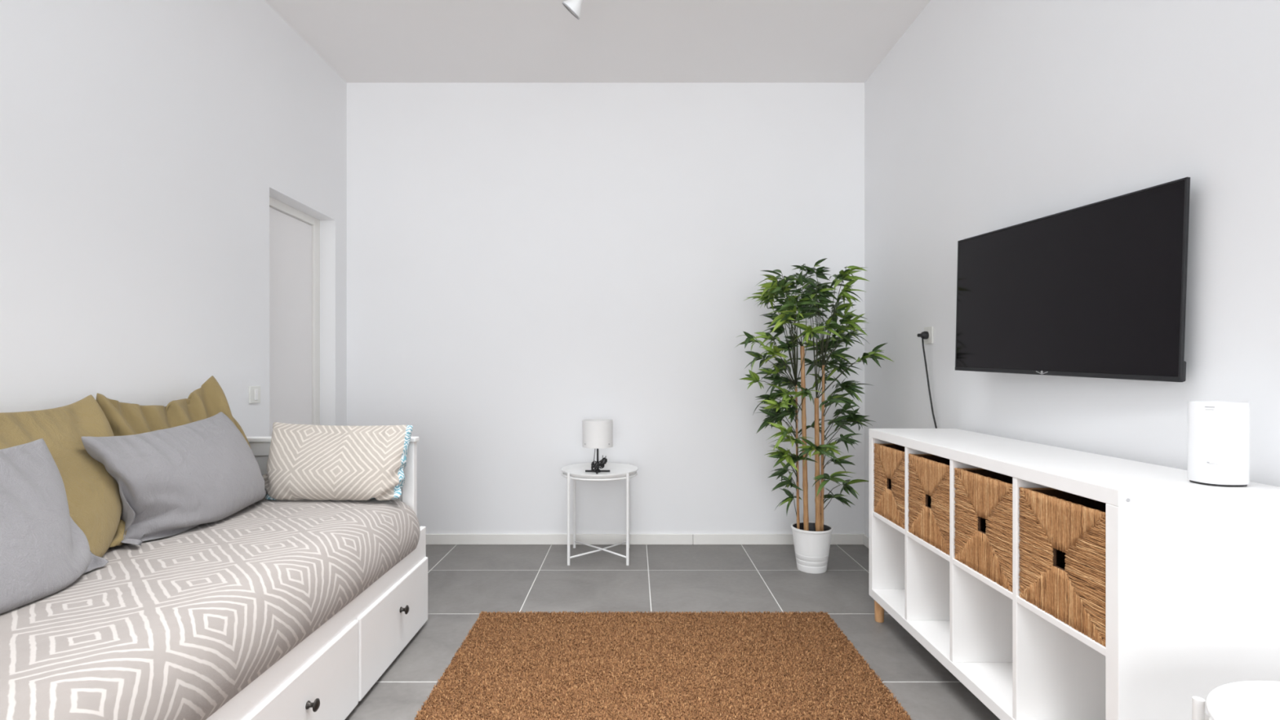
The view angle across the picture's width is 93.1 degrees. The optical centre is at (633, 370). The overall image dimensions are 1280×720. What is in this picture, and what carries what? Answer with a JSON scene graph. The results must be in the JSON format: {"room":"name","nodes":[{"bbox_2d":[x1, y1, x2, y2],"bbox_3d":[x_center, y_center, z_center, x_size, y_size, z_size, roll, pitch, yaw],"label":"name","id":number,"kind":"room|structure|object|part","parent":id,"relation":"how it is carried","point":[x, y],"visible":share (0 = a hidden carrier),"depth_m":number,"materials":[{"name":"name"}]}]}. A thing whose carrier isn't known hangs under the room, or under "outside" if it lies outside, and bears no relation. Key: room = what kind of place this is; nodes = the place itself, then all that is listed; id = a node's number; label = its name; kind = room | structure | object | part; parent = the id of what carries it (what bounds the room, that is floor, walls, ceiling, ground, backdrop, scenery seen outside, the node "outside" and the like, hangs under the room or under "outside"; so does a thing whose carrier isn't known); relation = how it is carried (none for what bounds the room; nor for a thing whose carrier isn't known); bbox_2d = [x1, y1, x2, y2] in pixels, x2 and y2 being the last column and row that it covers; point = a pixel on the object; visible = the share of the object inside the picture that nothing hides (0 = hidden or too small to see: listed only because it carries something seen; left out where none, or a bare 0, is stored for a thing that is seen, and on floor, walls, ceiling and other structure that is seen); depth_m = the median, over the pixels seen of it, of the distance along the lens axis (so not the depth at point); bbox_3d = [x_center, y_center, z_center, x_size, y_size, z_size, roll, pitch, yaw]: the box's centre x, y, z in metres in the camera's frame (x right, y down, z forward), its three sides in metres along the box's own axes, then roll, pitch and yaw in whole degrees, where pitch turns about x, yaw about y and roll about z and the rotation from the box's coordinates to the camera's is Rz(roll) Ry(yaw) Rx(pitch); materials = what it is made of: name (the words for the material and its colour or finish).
{"room":"living room","nodes":[
{"label":"living room","id":0,"kind":"room"},
{"bbox_2d":[0,0,346,436],"bbox_3d":[-1.921,-0.362,-0.077,0.200,2.925,7.845,0,0,0],"label":"wall","id":1,"kind":"structure","parent":0,"point":[145,145],"depth_m":2.31,"materials":[{"name":"white paint"}]},
{"bbox_2d":[248,386,260,403],"bbox_3d":[-1.815,0.115,2.907,0.013,0.082,0.082,0,0,0],"label":"light switch","id":2,"kind":"object","parent":1,"relation":"attached to","point":[254,391],"visible":1,"depth_m":2.90,"materials":[{"name":"white plastic"}]},
{"bbox_2d":[269,196,319,436],"bbox_3d":[-1.965,0.091,3.365,0.100,2.017,0.670,0,0,0],"label":"door","id":3,"kind":"structure","parent":1,"relation":"in","point":[294,234],"depth_m":3.44,"materials":[{"name":"paint"}]},
{"bbox_2d":[264,0,930,82],"bbox_3d":[-0.204,-1.885,-0.102,3.633,0.120,8.195,0,0,0],"label":"ceiling","id":4,"kind":"structure","parent":0,"point":[362,41],"depth_m":3.32,"materials":[{"name":"paint"}]},
{"bbox_2d":[562,0,583,19],"bbox_3d":[-0.250,-1.736,2.817,0.177,0.178,0.101,0,0,26],"label":"ceiling spotlight","id":5,"kind":"object","parent":4,"relation":"attached to","point":[574,6],"visible":1,"depth_m":2.81,"materials":[{"name":"white metal"}]},
{"bbox_2d":[346,82,864,533],"bbox_3d":[-0.204,-0.362,3.920,3.733,2.925,0.150,0,0,0],"label":"wall","id":6,"kind":"structure","parent":0,"point":[527,263],"depth_m":3.85,"materials":[{"name":"white paint"}]},
{"bbox_2d":[426,533,865,544],"bbox_3d":[-0.179,1.067,3.838,3.283,0.066,0.013,0,0,0],"label":"baseboard","id":7,"kind":"structure","parent":6,"relation":"attached to","point":[431,539],"depth_m":3.83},
{"bbox_2d":[345,544,999,719],"bbox_3d":[-0.270,1.130,-0.068,3.503,0.060,7.865,0,0,0],"label":"floor","id":8,"kind":"structure","parent":0,"point":[464,581],"depth_m":2.99,"materials":[{"name":"tile"}]},
{"bbox_2d":[205,436,427,719],"bbox_3d":[-1.334,0.693,1.579,0.942,0.815,2.111,0,0,0],"label":"daybed","id":9,"kind":"object","parent":8,"relation":"on","point":[326,676],"visible":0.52,"depth_m":1.93,"materials":[{"name":"paint"}]},
{"bbox_2d":[0,497,420,719],"bbox_3d":[-1.323,0.626,1.612,0.874,0.220,2.025,0,0,0],"label":"bedspread","id":10,"kind":"object","parent":9,"relation":"on","point":[175,627],"visible":0.87,"depth_m":1.42,"materials":[{"name":"beige fabric"}]},
{"bbox_2d":[0,438,108,613],"bbox_3d":[-1.456,0.349,1.325,0.257,0.344,0.571,0,0,0],"label":"cushion","id":11,"kind":"object","parent":10,"relation":"on","point":[43,551],"visible":1,"depth_m":1.44,"materials":[{"name":"grey fabric"}]},
{"bbox_2d":[0,395,127,557],"bbox_3d":[-1.592,0.296,1.606,0.319,0.444,0.660,0,0,0],"label":"cushion","id":12,"kind":"object","parent":10,"relation":"on","point":[95,503],"visible":0.56,"depth_m":1.72,"materials":[{"name":"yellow fabric"}]},
{"bbox_2d":[96,375,251,448],"bbox_3d":[-1.609,0.269,2.220,0.286,0.497,0.592,0,0,0],"label":"cushion","id":13,"kind":"object","parent":10,"relation":"on","point":[124,419],"visible":0.22,"depth_m":2.23,"materials":[{"name":"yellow fabric"}]},
{"bbox_2d":[81,412,266,546],"bbox_3d":[-1.511,0.342,2.100,0.248,0.358,0.708,0,0,0],"label":"cushion","id":14,"kind":"object","parent":10,"relation":"on","point":[173,481],"visible":0.98,"depth_m":1.95,"materials":[{"name":"grey fabric"}]},
{"bbox_2d":[262,422,413,500],"bbox_3d":[-1.220,0.367,2.474,0.590,0.302,0.197,0,0,0],"label":"pillow","id":15,"kind":"object","parent":10,"relation":"on","point":[310,462],"visible":1,"depth_m":2.43,"materials":[{"name":"beige fabric"}]},
{"bbox_3d":[-1.367,0.335,2.606,0.755,0.060,0.035,0,0,0],"label":"cross rail","id":16,"kind":"part","parent":9,"relation":"part of","materials":[{"name":"paint"}]},
{"bbox_3d":[-0.904,0.945,1.645,0.022,0.275,0.652,0,0,0],"label":"drawer","id":17,"kind":"part","parent":9,"relation":"part of","materials":[{"name":"paint"}]},
{"bbox_3d":[-0.878,0.915,1.660,0.030,0.033,0.033,0,0,0],"label":"knob","id":18,"kind":"part","parent":9,"relation":"part of","materials":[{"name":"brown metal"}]},
{"bbox_3d":[-0.915,0.745,1.583,0.025,0.140,2.105,0,0,0],"label":"rail","id":19,"kind":"part","parent":9,"relation":"part of","materials":[{"name":"paint"}]},
{"bbox_3d":[-1.367,0.295,2.604,0.875,0.020,0.050,0,0,0],"label":"rail","id":20,"kind":"part","parent":9,"relation":"part of","materials":[{"name":"paint"}]},
{"bbox_3d":[-0.904,0.945,2.307,0.022,0.275,0.656,0,0,0],"label":"drawer","id":21,"kind":"part","parent":9,"relation":"part of","materials":[{"name":"paint"}]},
{"bbox_3d":[-0.878,0.915,2.322,0.030,0.033,0.033,0,0,0],"label":"knob","id":22,"kind":"part","parent":9,"relation":"part of","materials":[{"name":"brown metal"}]},
{"bbox_3d":[-0.964,0.703,2.605,0.052,0.795,0.040,0,0,0],"label":"post","id":23,"kind":"part","parent":9,"relation":"part of","materials":[{"name":"paint"}]},
{"bbox_2d":[561,462,638,565],"bbox_3d":[-0.203,0.840,3.600,0.455,0.521,0.455,0,0,0],"label":"tray table","id":24,"kind":"object","parent":8,"relation":"on","point":[618,470],"visible":0.94,"depth_m":3.50,"materials":[{"name":"white metal"}]},
{"bbox_3d":[-0.365,0.841,3.438,0.033,0.519,0.017,0,0,-45],"label":"leg","id":25,"kind":"part","parent":24,"relation":"part of","materials":[{"name":"white metal"}]},
{"bbox_3d":[-0.366,0.841,3.760,0.017,0.519,0.033,0,0,-32],"label":"leg","id":26,"kind":"part","parent":24,"relation":"part of","materials":[{"name":"white metal"}]},
{"bbox_2d":[582,418,613,474],"bbox_3d":[-0.215,0.446,3.590,0.180,0.308,0.180,0,0,0],"label":"table lamp","id":27,"kind":"object","parent":24,"relation":"on","point":[597,433],"visible":1,"depth_m":3.52,"materials":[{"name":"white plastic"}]},
{"bbox_3d":[-0.215,0.495,3.590,0.011,0.190,0.012,0,0,45],"label":"stem","id":28,"kind":"part","parent":27,"relation":"part of","materials":[{"name":"black plastic"}]},
{"bbox_3d":[-0.215,0.371,3.590,0.180,0.158,0.180,0,0,0],"label":"lamp shade","id":29,"kind":"part","parent":27,"relation":"part of","materials":[{"name":"white fabric"}]},
{"bbox_2d":[561,462,638,478],"bbox_3d":[-0.203,0.591,3.600,0.455,0.024,0.455,0,0,0],"label":"tray","id":30,"kind":"object","parent":24,"relation":"on","point":[618,470],"depth_m":3.61,"materials":[{"name":"white metal"}]},
{"bbox_3d":[-0.040,0.841,3.439,0.017,0.519,0.033,0,0,-32],"label":"leg","id":31,"kind":"part","parent":24,"relation":"part of","materials":[{"name":"white metal"}]},
{"bbox_2d":[414,610,911,719],"bbox_3d":[0.091,1.092,1.644,1.575,0.016,2.203,0,0,0],"label":"rug","id":32,"kind":"object","parent":8,"relation":"on","point":[515,665],"visible":1,"depth_m":2.19,"materials":[{"name":"brown carpet"}]},
{"bbox_2d":[734,257,894,573],"bbox_3d":[0.998,0.227,3.380,0.858,1.746,0.589,0,0,0],"label":"bamboo","id":33,"kind":"object","parent":8,"relation":"on","point":[811,540],"visible":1,"depth_m":3.32,"materials":[{"name":"green plant"}]},
{"bbox_2d":[868,428,1279,719],"bbox_3d":[1.236,0.678,2.003,0.383,0.843,1.393,0,0,0],"label":"cube shelf","id":34,"kind":"object","parent":8,"relation":"on","point":[1193,570],"visible":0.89,"depth_m":1.39,"materials":[{"name":"white paint"}]},
{"bbox_3d":[1.078,1.048,2.665,0.043,0.103,0.043,0,0,0],"label":"leg","id":35,"kind":"part","parent":34,"relation":"part of","materials":[{"name":"brown wood"}]},
{"bbox_3d":[1.236,0.627,2.682,0.383,0.666,0.037,0,0,0],"label":"panel","id":36,"kind":"part","parent":34,"relation":"part of","materials":[{"name":"white paint"}]},
{"bbox_3d":[1.238,0.626,2.505,0.381,0.018,0.316,0,0,0],"label":"shelf","id":37,"kind":"part","parent":34,"relation":"part of","materials":[{"name":"white paint"}]},
{"bbox_2d":[873,443,904,528],"bbox_3d":[1.232,0.468,2.505,0.365,0.303,0.310,0,0,0],"label":"seagrass basket","id":38,"kind":"object","parent":34,"relation":"on","point":[889,458],"visible":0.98,"depth_m":2.51,"materials":[{"name":"brown wicker"}]},
{"bbox_3d":[1.238,0.626,2.171,0.381,0.018,0.316,0,0,0],"label":"shelf","id":39,"kind":"part","parent":34,"relation":"part of","materials":[{"name":"white paint"}]},
{"bbox_2d":[908,453,949,554],"bbox_3d":[1.232,0.468,2.171,0.365,0.303,0.310,0,0,0],"label":"seagrass basket","id":40,"kind":"object","parent":34,"relation":"on","point":[929,473],"visible":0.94,"depth_m":2.17,"materials":[{"name":"brown wicker"}]},
{"bbox_3d":[1.236,0.979,2.004,0.383,0.037,1.392,0,0,0],"label":"panel","id":41,"kind":"part","parent":34,"relation":"part of","materials":[{"name":"white paint"}]},
{"bbox_3d":[1.238,0.626,1.837,0.381,0.018,0.316,0,0,0],"label":"shelf","id":42,"kind":"part","parent":34,"relation":"part of","materials":[{"name":"white paint"}]},
{"bbox_2d":[954,467,1013,591],"bbox_3d":[1.232,0.468,1.837,0.365,0.302,0.312,0,0,0],"label":"seagrass basket","id":43,"kind":"object","parent":34,"relation":"on","point":[983,526],"visible":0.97,"depth_m":1.83,"materials":[{"name":"brown wicker"}]},
{"bbox_3d":[1.238,0.626,1.503,0.381,0.018,0.316,0,0,0],"label":"shelf","id":44,"kind":"part","parent":34,"relation":"part of","materials":[{"name":"white paint"}]},
{"bbox_2d":[1018,487,1106,646],"bbox_3d":[1.232,0.468,1.502,0.365,0.302,0.310,0,0,0],"label":"seagrass basket","id":45,"kind":"object","parent":34,"relation":"on","point":[1062,544],"visible":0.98,"depth_m":1.49,"materials":[{"name":"brown wicker"}]},
{"bbox_3d":[1.236,0.276,2.004,0.383,0.037,1.392,0,0,0],"label":"panel","id":46,"kind":"part","parent":34,"relation":"part of","materials":[{"name":"white paint"}]},
{"bbox_3d":[1.236,0.627,1.327,0.383,0.666,0.037,0,0,0],"label":"panel","id":47,"kind":"part","parent":34,"relation":"part of","materials":[{"name":"white paint"}]},
{"bbox_2d":[1187,400,1249,487],"bbox_3d":[1.328,0.164,1.380,0.102,0.186,0.087,0,0,0],"label":"router","id":48,"kind":"object","parent":34,"relation":"on","point":[1219,431],"visible":1,"depth_m":1.34,"materials":[{"name":"white plastic"}]},
{"bbox_2d":[1191,680,1279,719],"bbox_3d":[1.167,0.840,0.907,0.455,0.521,0.455,0,0,0],"label":"tray table","id":49,"kind":"object","parent":8,"relation":"on","point":[1246,700],"visible":1,"depth_m":1.09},
{"bbox_3d":[1.004,0.841,1.067,0.017,0.519,0.033,0,0,-32],"label":"leg","id":50,"kind":"part","parent":49,"relation":"part of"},
{"bbox_2d":[791,521,832,573],"bbox_3d":[0.986,0.982,3.365,0.224,0.236,0.224,0,0,0],"label":"pot","id":51,"kind":"object","parent":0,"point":[811,541],"depth_m":3.29,"materials":[{"name":"white ceramic"}]},
{"bbox_2d":[792,522,831,531],"bbox_3d":[0.986,0.889,3.365,0.206,0.043,0.206,0,0,0],"label":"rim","id":52,"kind":"object","parent":51,"relation":"attached to","point":[797,526],"depth_m":3.38,"materials":[{"name":"plastic"}]},
{"bbox_2d":[864,0,1279,536],"bbox_3d":[1.537,-0.362,-0.077,0.150,2.925,7.845,0,0,0],"label":"wall","id":53,"kind":"structure","parent":0,"point":[984,116],"depth_m":2.02,"materials":[{"name":"white paint"}]},
{"bbox_2d":[863,534,868,548],"bbox_3d":[1.456,1.067,-0.084,0.013,0.066,7.832,0,0,0],"label":"baseboard","id":54,"kind":"structure","parent":53,"relation":"attached to","point":[865,537],"depth_m":3.78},
{"bbox_2d":[917,331,937,428],"bbox_3d":[1.427,0.125,2.938,0.045,0.641,0.164,0,0,0],"label":"lead","id":55,"kind":"object","parent":53,"relation":"attached to","point":[924,335],"visible":0.91,"depth_m":2.98,"materials":[{"name":"black plastic"}]},
{"bbox_2d":[924,326,933,344],"bbox_3d":[1.456,-0.175,3.000,0.012,0.084,0.084,0,0,0],"label":"wall socket","id":56,"kind":"object","parent":53,"relation":"attached to","point":[930,329],"visible":0.87,"depth_m":2.98,"materials":[{"name":"beige plastic"}]},
{"bbox_2d":[955,177,1190,382],"bbox_3d":[1.417,-0.249,2.030,0.101,0.559,0.940,0,0,-6],"label":"television","id":57,"kind":"object","parent":53,"relation":"attached to","point":[1096,290],"visible":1,"depth_m":1.86,"materials":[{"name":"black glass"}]}
]}

